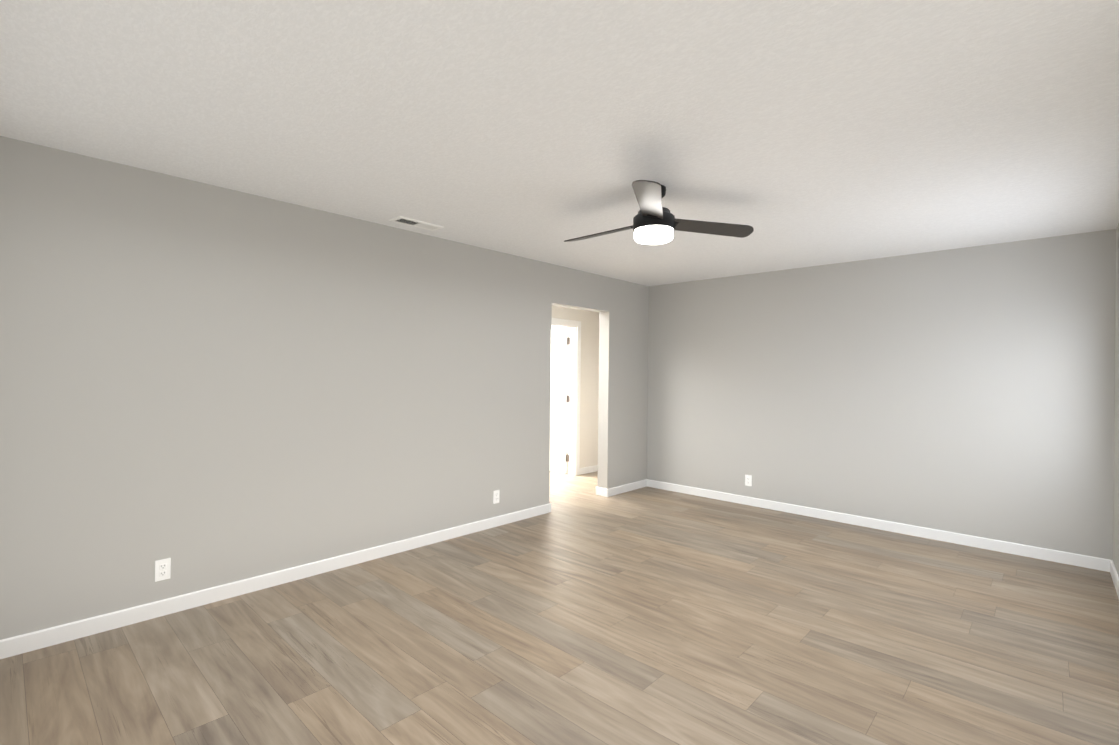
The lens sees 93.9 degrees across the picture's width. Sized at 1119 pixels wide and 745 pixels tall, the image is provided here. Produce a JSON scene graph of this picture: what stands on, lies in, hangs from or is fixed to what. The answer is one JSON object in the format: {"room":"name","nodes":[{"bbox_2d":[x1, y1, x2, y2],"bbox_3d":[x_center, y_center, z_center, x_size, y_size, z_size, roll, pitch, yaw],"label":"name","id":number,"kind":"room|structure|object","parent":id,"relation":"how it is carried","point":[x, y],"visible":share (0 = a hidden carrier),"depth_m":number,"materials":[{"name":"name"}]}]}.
{"room":"empty living room","nodes":[
{"label":"empty living room","id":0,"kind":"room"},
{"bbox_2d":[0,136,648,639],"bbox_3d":[-0.913,0.141,4.363,0.140,2.440,5.970,1,0,43],"label":"wall","id":1,"kind":"structure","parent":0,"point":[204,386],"depth_m":3.18,"materials":[{"name":"grey paint"}]},
{"bbox_2d":[155,558,170,581],"bbox_3d":[-2.195,1.092,2.894,0.007,0.115,0.070,1,0,43],"label":"electrical outlet","id":2,"kind":"object","parent":1,"relation":"attached to","point":[162,569],"visible":1,"depth_m":2.89,"materials":[{"name":"white plastic"}]},
{"bbox_2d":[0,503,550,658],"bbox_3d":[-1.450,1.311,3.690,0.013,0.086,3.993,1,0,43],"label":"baseboard","id":3,"kind":"structure","parent":1,"relation":"attached to","point":[27,642],"depth_m":3.12,"materials":[{"name":"white wood"}]},
{"bbox_2d":[493,490,499,503],"bbox_3d":[-0.560,1.104,4.644,0.007,0.115,0.070,1,0,43],"label":"electrical outlet","id":4,"kind":"object","parent":1,"relation":"attached to","point":[496,493],"visible":1,"depth_m":4.64,"materials":[{"name":"white plastic"}]},
{"bbox_2d":[604,479,647,496],"bbox_3d":[0.792,1.341,6.090,0.013,0.086,0.778,1,0,43],"label":"baseboard","id":5,"kind":"structure","parent":1,"relation":"attached to","point":[643,483],"depth_m":6.05,"materials":[{"name":"white wood"}]},
{"bbox_2d":[0,452,1118,744],"bbox_3d":[-0.316,1.429,4.680,7.800,0.120,7.270,1,0,43],"label":"floor","id":6,"kind":"structure","parent":0,"point":[580,614],"depth_m":2.59,"materials":[{"name":"wood"}]},
{"bbox_2d":[0,0,1118,285],"bbox_3d":[-0.285,-1.131,4.683,7.800,0.120,7.270,1,0,43],"label":"ceiling","id":7,"kind":"structure","parent":0,"point":[794,134],"depth_m":2.16,"materials":[{"name":"paint"}]},
{"bbox_2d":[389,216,443,230],"bbox_3d":[-1.033,-1.076,3.793,0.150,0.010,0.365,1,0,43],"label":"ceiling vent","id":8,"kind":"object","parent":7,"relation":"in","point":[415,223],"visible":1,"depth_m":3.77,"materials":[{"name":"white metal"}]},
{"bbox_2d":[564,180,753,244],"bbox_3d":[0.443,-0.911,3.122,1.040,0.307,1.178,1,0,43],"label":"ceiling fan","id":9,"kind":"object","parent":7,"relation":"hanging from","point":[655,222],"visible":1,"depth_m":2.95,"materials":[{"name":"black metal"}]},
{"bbox_2d":[552,305,598,467],"bbox_3d":[-0.314,0.152,6.513,0.120,2.440,4.610,1,0,43],"label":"wall","id":10,"kind":"structure","parent":0,"point":[589,383],"depth_m":7.18,"materials":[{"name":"white paint"}]},
{"bbox_2d":[550,328,570,473],"bbox_3d":[-0.172,0.379,7.314,0.814,1.968,0.167,1,0,43],"label":"hall door","id":11,"kind":"structure","parent":10,"relation":"in","point":[560,396],"depth_m":7.13,"materials":[{"name":"white wood"}]},
{"bbox_2d":[551,318,580,475],"bbox_3d":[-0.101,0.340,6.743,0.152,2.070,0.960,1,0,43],"label":"door frame","id":12,"kind":"structure","parent":10,"relation":"attached to","point":[574,326],"depth_m":7.01,"materials":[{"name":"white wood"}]},
{"bbox_2d":[579,465,597,474],"bbox_3d":[0.731,1.343,7.548,0.013,0.086,1.370,1,0,43],"label":"baseboard","id":13,"kind":"structure","parent":10,"relation":"attached to","point":[589,469],"depth_m":7.17,"materials":[{"name":"white wood"}]},
{"bbox_2d":[647,229,1115,559],"bbox_3d":[2.612,0.185,5.060,4.060,2.440,0.140,1,0,43],"label":"wall","id":14,"kind":"structure","parent":0,"point":[968,390],"depth_m":4.55,"materials":[{"name":"grey paint"}]},
{"bbox_2d":[745,475,751,485],"bbox_3d":[1.994,1.140,5.524,0.070,0.115,0.007,1,0,43],"label":"electrical outlet","id":15,"kind":"object","parent":14,"relation":"attached to","point":[748,480],"visible":1,"depth_m":5.52,"materials":[{"name":"white plastic"}]},
{"bbox_2d":[648,479,1107,571],"bbox_3d":[2.485,1.360,5.058,3.897,0.086,0.013,1,0,43],"label":"baseboard","id":16,"kind":"structure","parent":14,"relation":"attached to","point":[1063,557],"depth_m":4.55,"materials":[{"name":"white wood"}]},
{"bbox_2d":[1113,224,1118,575],"bbox_3d":[2.007,0.172,1.541,0.140,2.440,5.830,1,0,43],"label":"wall","id":17,"kind":"structure","parent":0,"point":[1116,488],"depth_m":3.59,"materials":[{"name":"grey paint"}]},
{"bbox_2d":[1108,559,1118,598],"bbox_3d":[1.984,1.350,1.643,0.013,0.086,5.690,1,0,43],"label":"baseboard","id":18,"kind":"structure","parent":17,"relation":"attached to","point":[1111,567],"depth_m":3.52,"materials":[{"name":"white wood"}]}
]}

